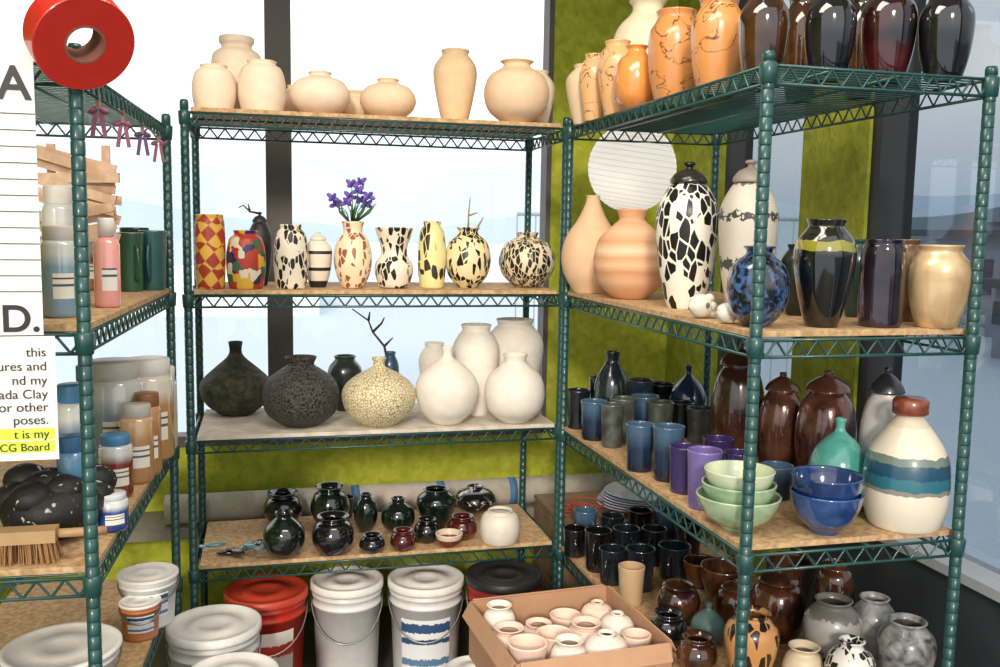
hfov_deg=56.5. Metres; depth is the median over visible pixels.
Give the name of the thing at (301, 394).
jar
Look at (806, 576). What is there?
jar
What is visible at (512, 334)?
vase
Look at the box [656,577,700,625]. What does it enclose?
vase
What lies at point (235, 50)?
vase
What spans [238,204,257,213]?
twig
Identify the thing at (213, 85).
jar
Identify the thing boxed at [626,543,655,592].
mug
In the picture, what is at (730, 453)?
tumbler
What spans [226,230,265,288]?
jar
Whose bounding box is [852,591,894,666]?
vase
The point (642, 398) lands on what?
tumbler
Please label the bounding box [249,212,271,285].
lidded pot
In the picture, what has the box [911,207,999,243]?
hills
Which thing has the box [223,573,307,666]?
plastic bucket
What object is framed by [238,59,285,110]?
jar
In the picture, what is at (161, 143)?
clip
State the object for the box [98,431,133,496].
jar
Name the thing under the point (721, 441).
tumbler
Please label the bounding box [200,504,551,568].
shelf board
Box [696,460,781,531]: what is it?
bowls
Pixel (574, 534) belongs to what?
mug
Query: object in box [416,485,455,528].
glazed pot
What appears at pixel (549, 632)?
cup
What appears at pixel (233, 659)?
plastic bucket
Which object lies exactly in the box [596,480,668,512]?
stacked plates
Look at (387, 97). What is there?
vase
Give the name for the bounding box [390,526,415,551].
glazed pot
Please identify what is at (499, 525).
pot
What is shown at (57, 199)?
plastic jar
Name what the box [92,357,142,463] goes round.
plastic jar
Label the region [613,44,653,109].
vase
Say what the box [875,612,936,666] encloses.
vase
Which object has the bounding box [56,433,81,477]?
plastic jar
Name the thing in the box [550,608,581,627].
cup
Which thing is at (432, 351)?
vase
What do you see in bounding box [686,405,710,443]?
tumbler
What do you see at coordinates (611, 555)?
mug
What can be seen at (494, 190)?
hills
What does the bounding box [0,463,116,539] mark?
bag
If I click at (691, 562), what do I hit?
bowl
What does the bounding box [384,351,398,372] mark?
vase
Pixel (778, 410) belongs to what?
lidded jar
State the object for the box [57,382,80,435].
plastic jar
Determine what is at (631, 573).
cup
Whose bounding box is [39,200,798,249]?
hills
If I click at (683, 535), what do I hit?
mug
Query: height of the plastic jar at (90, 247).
0.146 m
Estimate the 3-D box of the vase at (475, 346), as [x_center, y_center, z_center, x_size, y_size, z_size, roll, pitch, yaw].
[-0.084,0.122,3.190,0.160,0.310,0.160,7,9,44]
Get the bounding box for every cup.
[116,232,143,291]
[119,227,148,231]
[138,230,166,290]
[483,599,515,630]
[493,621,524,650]
[507,633,547,663]
[523,617,551,633]
[536,625,572,658]
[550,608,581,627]
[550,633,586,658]
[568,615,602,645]
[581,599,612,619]
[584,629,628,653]
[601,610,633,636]
[618,561,644,606]
[622,628,650,647]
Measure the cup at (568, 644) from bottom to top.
0.087 m
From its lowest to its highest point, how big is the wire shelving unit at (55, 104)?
1.808 m
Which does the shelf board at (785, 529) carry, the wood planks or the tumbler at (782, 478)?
the tumbler at (782, 478)
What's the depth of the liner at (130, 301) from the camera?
1.96 m
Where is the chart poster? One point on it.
(21, 305)
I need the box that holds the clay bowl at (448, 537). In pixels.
[435,528,462,547]
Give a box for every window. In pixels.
[178,0,554,446]
[717,0,999,602]
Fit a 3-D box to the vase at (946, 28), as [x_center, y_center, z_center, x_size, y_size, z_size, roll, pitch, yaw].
[0.929,-0.619,1.939,0.108,0.178,0.108,-1,7,-14]
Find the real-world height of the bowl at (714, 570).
0.108 m
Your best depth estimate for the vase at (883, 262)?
1.94 m
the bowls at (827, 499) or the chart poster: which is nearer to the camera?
the chart poster
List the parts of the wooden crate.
coil of red cord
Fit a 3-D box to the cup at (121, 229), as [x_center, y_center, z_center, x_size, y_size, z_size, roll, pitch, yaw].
[-1.025,-0.211,2.612,0.079,0.172,0.079,-1,7,-14]
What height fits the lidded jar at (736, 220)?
0.368 m
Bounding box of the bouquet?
[327,177,376,220]
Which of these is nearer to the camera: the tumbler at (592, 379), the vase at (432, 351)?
the tumbler at (592, 379)
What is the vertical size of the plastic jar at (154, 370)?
0.273 m
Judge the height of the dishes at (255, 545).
0.044 m
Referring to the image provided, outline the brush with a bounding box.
[0,524,106,566]
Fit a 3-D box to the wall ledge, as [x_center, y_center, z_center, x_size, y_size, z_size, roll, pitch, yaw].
[-0.802,0.686,3.456,3.120,0.040,0.225,-1,7,-14]
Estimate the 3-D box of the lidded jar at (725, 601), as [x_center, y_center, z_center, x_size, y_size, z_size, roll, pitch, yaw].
[0.629,0.714,2.489,0.107,0.114,0.107,-1,7,-14]
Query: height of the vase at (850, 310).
0.183 m
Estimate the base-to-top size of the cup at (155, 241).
0.165 m
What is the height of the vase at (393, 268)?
0.193 m
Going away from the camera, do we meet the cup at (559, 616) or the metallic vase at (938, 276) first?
the metallic vase at (938, 276)
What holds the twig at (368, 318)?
in the vase at (391, 362)
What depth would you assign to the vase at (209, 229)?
2.78 m
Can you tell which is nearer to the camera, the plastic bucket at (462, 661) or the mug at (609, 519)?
the plastic bucket at (462, 661)
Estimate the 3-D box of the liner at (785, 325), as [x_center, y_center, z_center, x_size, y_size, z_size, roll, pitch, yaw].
[0.603,-0.067,2.471,0.506,0.012,1.160,-1,7,-14]
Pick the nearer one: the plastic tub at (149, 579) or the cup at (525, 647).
the cup at (525, 647)
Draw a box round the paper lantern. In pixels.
[588,131,676,209]
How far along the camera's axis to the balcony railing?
7.74 m
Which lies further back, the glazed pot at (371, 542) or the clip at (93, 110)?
the glazed pot at (371, 542)
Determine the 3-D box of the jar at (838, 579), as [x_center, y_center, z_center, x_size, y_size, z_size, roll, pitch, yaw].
[0.832,0.678,2.316,0.100,0.229,0.100,-1,7,-14]
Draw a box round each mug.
[563,524,586,557]
[573,506,597,526]
[585,525,612,572]
[598,543,625,585]
[600,511,624,542]
[613,523,640,560]
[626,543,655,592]
[628,506,652,542]
[642,524,667,566]
[655,506,682,539]
[658,539,691,579]
[679,517,701,553]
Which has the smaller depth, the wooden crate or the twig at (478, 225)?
the twig at (478, 225)
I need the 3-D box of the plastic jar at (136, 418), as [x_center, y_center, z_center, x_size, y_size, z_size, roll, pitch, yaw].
[-0.894,0.268,2.289,0.078,0.193,0.078,-1,7,-14]
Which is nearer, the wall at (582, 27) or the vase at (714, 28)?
the vase at (714, 28)
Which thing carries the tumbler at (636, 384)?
on the shelf board at (785, 529)
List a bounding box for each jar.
[40,225,76,317]
[42,185,72,225]
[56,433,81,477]
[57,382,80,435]
[75,365,78,381]
[88,241,93,289]
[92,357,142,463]
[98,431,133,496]
[98,489,128,532]
[119,401,154,483]
[133,355,174,460]
[134,391,161,474]
[170,365,177,448]
[192,63,235,108]
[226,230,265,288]
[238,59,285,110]
[262,354,338,427]
[308,232,331,287]
[650,606,687,648]
[656,162,718,308]
[676,629,717,666]
[710,343,763,461]
[714,579,750,623]
[718,160,778,302]
[749,567,806,643]
[757,372,800,466]
[765,551,815,600]
[794,370,856,466]
[813,557,854,605]
[858,367,904,505]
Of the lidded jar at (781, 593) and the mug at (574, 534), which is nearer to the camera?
the lidded jar at (781, 593)
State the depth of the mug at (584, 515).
3.03 m
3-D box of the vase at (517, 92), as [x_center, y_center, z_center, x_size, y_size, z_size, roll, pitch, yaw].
[0.053,-0.770,2.973,0.209,0.196,0.209,-1,7,-19]
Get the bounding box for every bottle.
[93,218,121,307]
[593,350,628,400]
[669,365,706,404]
[808,417,864,473]
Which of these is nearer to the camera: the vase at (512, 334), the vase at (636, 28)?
the vase at (636, 28)
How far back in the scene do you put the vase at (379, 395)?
2.92 m
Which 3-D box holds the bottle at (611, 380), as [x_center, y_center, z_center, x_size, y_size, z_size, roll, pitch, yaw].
[0.349,0.185,2.913,0.113,0.260,0.113,-1,7,-14]
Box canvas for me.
[164,472,634,524]
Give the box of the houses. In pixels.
[127,243,508,316]
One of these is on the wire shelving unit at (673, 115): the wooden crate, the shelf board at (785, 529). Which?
the shelf board at (785, 529)
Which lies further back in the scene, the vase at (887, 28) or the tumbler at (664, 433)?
the tumbler at (664, 433)
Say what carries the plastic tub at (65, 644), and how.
on the liner at (17, 619)
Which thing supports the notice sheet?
attached to the wire shelving unit at (55, 104)
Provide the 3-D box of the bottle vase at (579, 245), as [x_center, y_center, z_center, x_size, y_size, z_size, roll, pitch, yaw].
[0.287,-0.280,2.908,0.189,0.302,0.189,2,6,8]
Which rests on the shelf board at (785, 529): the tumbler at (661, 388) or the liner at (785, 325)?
the tumbler at (661, 388)
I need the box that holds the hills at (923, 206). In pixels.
[912,194,999,216]
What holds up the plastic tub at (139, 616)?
on the liner at (17, 619)
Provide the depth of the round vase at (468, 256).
3.01 m
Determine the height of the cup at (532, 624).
0.057 m
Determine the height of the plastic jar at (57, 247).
0.175 m
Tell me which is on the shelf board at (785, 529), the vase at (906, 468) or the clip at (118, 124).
the vase at (906, 468)
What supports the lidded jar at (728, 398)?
on the shelf board at (785, 529)
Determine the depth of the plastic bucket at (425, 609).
2.96 m
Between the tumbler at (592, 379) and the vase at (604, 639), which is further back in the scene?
the tumbler at (592, 379)
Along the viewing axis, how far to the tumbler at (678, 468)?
2.25 m
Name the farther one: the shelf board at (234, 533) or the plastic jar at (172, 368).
the shelf board at (234, 533)
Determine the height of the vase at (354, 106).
0.104 m
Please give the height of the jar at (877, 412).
0.332 m
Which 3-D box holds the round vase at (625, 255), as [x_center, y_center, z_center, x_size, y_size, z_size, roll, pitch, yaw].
[0.378,-0.230,2.683,0.213,0.256,0.213,7,9,44]
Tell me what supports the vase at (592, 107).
on the wire shelving unit at (673, 115)
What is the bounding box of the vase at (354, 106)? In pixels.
[341,90,367,114]
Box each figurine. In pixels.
[688,293,717,317]
[716,303,735,322]
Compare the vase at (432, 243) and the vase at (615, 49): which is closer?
the vase at (615, 49)
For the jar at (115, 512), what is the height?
0.076 m
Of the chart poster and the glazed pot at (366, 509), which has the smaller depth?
the chart poster
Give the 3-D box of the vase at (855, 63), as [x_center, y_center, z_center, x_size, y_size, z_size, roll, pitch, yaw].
[0.856,-0.677,2.204,0.085,0.233,0.085,-4,8,-36]
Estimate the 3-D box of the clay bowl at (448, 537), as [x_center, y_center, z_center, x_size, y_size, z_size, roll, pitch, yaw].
[-0.167,0.672,3.041,0.090,0.046,0.091,-1,7,-14]
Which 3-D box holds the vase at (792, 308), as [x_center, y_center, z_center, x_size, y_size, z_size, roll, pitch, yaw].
[0.709,-0.128,2.221,0.081,0.169,0.081,5,8,35]
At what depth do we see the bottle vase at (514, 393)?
3.01 m
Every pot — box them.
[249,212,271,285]
[262,509,304,558]
[263,487,302,521]
[310,482,349,522]
[311,511,353,555]
[347,494,353,517]
[354,492,377,531]
[359,531,384,553]
[381,496,414,532]
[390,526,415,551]
[414,516,439,543]
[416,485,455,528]
[447,512,476,539]
[455,483,495,513]
[480,506,519,546]
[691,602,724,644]
[782,639,823,666]
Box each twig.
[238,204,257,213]
[352,309,392,353]
[467,197,483,226]
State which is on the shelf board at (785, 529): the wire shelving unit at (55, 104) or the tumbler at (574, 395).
the tumbler at (574, 395)
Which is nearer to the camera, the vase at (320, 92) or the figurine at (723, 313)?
the figurine at (723, 313)
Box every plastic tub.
[0,622,122,666]
[117,562,178,627]
[118,595,161,641]
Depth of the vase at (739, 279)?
1.89 m
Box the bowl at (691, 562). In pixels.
[682,553,712,589]
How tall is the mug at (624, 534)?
0.115 m
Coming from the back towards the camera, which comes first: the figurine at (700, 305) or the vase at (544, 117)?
the vase at (544, 117)
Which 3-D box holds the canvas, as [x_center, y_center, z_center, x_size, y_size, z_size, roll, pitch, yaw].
[-0.287,0.614,3.518,1.850,0.106,0.106,-1,7,-14]
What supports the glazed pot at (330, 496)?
on the shelf board at (234, 533)
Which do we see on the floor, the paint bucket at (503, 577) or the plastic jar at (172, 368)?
the paint bucket at (503, 577)
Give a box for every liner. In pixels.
[0,459,164,576]
[0,579,152,666]
[43,288,168,331]
[190,107,560,139]
[194,282,557,293]
[197,403,553,440]
[561,536,804,666]
[568,291,965,336]
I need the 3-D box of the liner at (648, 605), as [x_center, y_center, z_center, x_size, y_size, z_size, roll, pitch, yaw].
[0.589,0.768,2.564,0.506,0.012,1.160,-1,7,-14]
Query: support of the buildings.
on the ground
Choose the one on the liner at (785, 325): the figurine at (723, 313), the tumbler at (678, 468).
the figurine at (723, 313)
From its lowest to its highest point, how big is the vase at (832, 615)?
0.187 m
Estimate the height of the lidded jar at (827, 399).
0.296 m
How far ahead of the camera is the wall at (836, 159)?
2.62 m
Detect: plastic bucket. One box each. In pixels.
[165,604,261,666]
[191,652,278,666]
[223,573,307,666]
[310,565,382,666]
[388,563,463,666]
[445,655,474,666]
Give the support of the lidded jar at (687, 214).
on the liner at (785, 325)
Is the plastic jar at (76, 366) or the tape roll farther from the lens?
the plastic jar at (76, 366)
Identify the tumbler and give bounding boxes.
[566,388,590,429]
[580,398,607,440]
[589,375,596,397]
[601,401,624,448]
[610,395,636,442]
[626,420,654,472]
[627,377,654,395]
[631,393,659,420]
[647,399,673,422]
[653,422,684,482]
[654,381,675,399]
[669,442,697,494]
[671,399,693,437]
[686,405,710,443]
[687,445,723,510]
[702,434,734,459]
[724,448,743,460]
[760,460,794,500]
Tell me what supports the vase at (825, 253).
on the liner at (785, 325)
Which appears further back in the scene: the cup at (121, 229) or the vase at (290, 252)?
the vase at (290, 252)
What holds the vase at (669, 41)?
on the wire shelving unit at (673, 115)
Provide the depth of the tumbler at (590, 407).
2.81 m
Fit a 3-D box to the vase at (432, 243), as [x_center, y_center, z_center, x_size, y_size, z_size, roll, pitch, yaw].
[-0.222,-0.258,3.030,0.093,0.214,0.093,-1,7,-14]
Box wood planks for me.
[36,143,121,243]
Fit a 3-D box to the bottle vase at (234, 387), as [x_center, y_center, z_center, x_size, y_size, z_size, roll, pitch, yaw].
[-0.887,0.148,3.124,0.235,0.246,0.235,5,8,35]
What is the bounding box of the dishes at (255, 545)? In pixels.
[199,539,264,554]
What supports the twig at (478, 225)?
in the round vase at (468, 256)
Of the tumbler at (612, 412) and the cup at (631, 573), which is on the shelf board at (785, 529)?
the tumbler at (612, 412)
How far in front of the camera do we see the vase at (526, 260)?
3.06 m
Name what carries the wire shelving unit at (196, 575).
on the floor
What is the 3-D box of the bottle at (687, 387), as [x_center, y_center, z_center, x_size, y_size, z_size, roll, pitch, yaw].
[0.603,0.206,2.987,0.120,0.210,0.120,-1,7,-14]
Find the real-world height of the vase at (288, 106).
0.116 m
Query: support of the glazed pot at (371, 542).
on the shelf board at (234, 533)
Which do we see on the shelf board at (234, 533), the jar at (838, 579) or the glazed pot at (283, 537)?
the glazed pot at (283, 537)
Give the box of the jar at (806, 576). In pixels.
[765,551,815,600]
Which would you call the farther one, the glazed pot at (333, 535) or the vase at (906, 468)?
the glazed pot at (333, 535)
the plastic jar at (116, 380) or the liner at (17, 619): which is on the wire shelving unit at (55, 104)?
the liner at (17, 619)
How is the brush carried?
on the liner at (72, 560)
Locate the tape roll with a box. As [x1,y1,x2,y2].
[22,0,134,89]
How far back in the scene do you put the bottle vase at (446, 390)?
2.97 m
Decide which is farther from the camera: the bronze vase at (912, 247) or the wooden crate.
the wooden crate
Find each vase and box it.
[194,214,225,288]
[199,341,268,416]
[211,34,260,108]
[273,224,308,288]
[284,84,299,111]
[289,70,349,112]
[328,354,361,410]
[334,221,371,287]
[341,90,367,114]
[342,356,415,426]
[360,78,415,116]
[375,227,412,287]
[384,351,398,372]
[415,346,477,424]
[418,221,445,287]
[419,341,443,373]
[433,48,476,118]
[446,227,490,287]
[452,323,498,415]
[484,58,548,121]
[484,352,544,423]
[491,317,543,372]
[499,232,554,287]
[532,69,554,122]
[561,195,610,293]
[566,63,584,124]
[579,53,602,121]
[594,209,660,298]
[597,39,630,115]
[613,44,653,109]
[614,0,667,53]
[648,7,696,102]
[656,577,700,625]
[691,0,740,94]
[724,605,779,666]
[726,246,789,326]
[738,0,789,85]
[781,244,801,315]
[782,0,815,100]
[793,219,856,327]
[803,592,862,662]
[804,0,856,82]
[824,634,875,666]
[844,0,871,99]
[844,239,862,316]
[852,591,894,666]
[857,239,906,327]
[859,0,917,84]
[862,395,950,534]
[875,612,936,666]
[902,239,921,321]
[907,244,971,328]
[918,0,975,82]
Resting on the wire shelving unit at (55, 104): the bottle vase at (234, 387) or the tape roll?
the tape roll
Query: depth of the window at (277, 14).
3.45 m
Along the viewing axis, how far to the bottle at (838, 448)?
2.11 m
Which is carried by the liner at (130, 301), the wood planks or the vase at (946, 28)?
the wood planks
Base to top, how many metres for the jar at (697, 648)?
0.087 m
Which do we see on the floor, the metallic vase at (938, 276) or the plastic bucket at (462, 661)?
the plastic bucket at (462, 661)
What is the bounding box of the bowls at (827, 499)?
[789,465,865,535]
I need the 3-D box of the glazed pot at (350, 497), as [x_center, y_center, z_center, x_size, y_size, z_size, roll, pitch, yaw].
[-0.556,0.620,3.338,0.065,0.072,0.065,-1,7,-14]
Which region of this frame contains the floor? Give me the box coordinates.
[150,599,468,666]
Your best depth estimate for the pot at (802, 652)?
2.10 m
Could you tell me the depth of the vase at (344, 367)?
3.18 m
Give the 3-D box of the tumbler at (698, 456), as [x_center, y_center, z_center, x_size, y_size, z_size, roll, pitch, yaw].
[0.473,0.335,2.154,0.083,0.137,0.083,-1,7,-14]
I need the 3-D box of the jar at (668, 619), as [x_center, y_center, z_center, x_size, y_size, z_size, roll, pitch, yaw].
[0.422,0.740,2.335,0.097,0.088,0.097,0,6,-10]
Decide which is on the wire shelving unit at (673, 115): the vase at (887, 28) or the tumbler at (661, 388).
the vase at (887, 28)
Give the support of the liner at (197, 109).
on the wire shelving unit at (196, 575)
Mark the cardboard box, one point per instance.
(485, 648)
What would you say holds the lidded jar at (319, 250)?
on the liner at (331, 287)
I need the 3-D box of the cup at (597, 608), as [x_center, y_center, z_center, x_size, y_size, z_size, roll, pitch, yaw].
[0.257,0.743,2.461,0.088,0.072,0.088,-1,7,-14]
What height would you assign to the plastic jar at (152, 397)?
0.208 m
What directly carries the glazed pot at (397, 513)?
on the shelf board at (234, 533)
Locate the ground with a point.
(938, 379)
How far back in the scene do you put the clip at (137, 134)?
2.25 m
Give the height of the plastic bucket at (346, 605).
0.370 m
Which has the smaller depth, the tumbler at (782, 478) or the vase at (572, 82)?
the tumbler at (782, 478)
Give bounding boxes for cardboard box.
[462,584,676,666]
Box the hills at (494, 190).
[38,158,799,228]
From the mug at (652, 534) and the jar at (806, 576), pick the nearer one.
the jar at (806, 576)
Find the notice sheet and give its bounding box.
[0,336,58,460]
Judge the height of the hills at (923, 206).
14.843 m
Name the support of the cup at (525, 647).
in the cardboard box
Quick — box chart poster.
[0,40,43,334]
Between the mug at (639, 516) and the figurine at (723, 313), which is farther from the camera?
the mug at (639, 516)
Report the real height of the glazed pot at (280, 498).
0.110 m
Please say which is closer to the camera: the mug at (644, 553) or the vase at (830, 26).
the vase at (830, 26)
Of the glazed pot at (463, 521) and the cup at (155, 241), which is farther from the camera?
the glazed pot at (463, 521)
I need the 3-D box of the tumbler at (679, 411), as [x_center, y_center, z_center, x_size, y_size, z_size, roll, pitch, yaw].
[0.562,0.266,2.902,0.083,0.110,0.083,-1,7,-14]
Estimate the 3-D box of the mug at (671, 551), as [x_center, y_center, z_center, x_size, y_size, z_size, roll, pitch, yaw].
[0.525,0.684,2.795,0.102,0.101,0.112,-1,7,-14]
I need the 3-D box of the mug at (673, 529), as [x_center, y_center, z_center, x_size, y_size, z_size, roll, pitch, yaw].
[0.552,0.642,3.065,0.093,0.126,0.104,4,7,25]
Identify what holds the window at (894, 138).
in the wall at (836, 159)
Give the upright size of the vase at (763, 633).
0.170 m
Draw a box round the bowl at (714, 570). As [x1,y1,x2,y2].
[700,557,737,600]
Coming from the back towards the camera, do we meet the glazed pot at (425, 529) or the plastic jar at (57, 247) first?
the glazed pot at (425, 529)
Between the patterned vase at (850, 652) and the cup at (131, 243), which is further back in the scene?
the cup at (131, 243)
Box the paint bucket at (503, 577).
[466,560,541,605]
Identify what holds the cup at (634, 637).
in the cardboard box
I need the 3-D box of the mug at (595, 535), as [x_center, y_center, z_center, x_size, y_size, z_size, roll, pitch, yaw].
[0.302,0.662,2.845,0.086,0.126,0.099,-1,7,-14]
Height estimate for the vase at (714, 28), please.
0.222 m
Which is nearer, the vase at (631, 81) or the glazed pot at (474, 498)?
the vase at (631, 81)
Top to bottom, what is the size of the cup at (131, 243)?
0.159 m
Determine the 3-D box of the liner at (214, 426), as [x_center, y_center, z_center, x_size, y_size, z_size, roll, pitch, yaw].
[-0.417,0.285,3.136,1.122,0.012,0.433,-1,7,-14]
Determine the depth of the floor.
3.37 m
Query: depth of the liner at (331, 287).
2.93 m
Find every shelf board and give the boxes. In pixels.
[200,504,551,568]
[564,427,950,549]
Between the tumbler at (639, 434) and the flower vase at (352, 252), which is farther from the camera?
the flower vase at (352, 252)
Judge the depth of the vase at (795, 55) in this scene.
2.24 m
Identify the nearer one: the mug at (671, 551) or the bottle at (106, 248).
the bottle at (106, 248)
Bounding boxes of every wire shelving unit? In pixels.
[0,43,182,666]
[178,99,569,608]
[555,50,999,666]
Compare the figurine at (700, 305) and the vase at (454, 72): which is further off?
the vase at (454, 72)
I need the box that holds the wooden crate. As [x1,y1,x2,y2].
[533,490,688,591]
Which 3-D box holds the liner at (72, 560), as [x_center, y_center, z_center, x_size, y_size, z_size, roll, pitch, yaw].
[-1.064,0.382,2.173,0.433,0.012,1.000,0,7,-11]
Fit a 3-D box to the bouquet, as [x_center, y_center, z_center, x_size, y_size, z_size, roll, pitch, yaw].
[-0.468,-0.383,2.934,0.154,0.220,0.116,-1,7,-14]
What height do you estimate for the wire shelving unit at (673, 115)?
1.848 m
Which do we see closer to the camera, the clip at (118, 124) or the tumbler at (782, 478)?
the clip at (118, 124)
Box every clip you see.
[87,94,108,136]
[113,110,131,147]
[134,122,150,155]
[151,132,165,161]
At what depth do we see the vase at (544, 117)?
3.09 m
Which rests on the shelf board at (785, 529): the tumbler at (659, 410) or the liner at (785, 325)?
the tumbler at (659, 410)
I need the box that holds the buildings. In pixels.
[911,222,999,358]
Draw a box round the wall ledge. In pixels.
[120,503,533,542]
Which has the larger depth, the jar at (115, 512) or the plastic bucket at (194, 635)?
the plastic bucket at (194, 635)
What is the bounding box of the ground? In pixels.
[55,240,999,568]
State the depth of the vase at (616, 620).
2.35 m
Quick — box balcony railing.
[515,212,798,381]
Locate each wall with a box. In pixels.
[0,0,678,612]
[665,0,999,666]
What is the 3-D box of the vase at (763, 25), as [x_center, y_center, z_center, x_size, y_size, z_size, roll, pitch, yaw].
[0.572,-0.640,2.017,0.109,0.191,0.109,-1,7,-14]
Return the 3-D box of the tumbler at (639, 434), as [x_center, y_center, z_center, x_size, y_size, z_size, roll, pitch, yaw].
[0.374,0.302,2.482,0.080,0.126,0.080,-1,7,-14]
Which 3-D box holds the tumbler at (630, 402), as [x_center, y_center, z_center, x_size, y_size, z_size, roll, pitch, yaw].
[0.373,0.260,2.827,0.084,0.133,0.084,-1,7,-14]

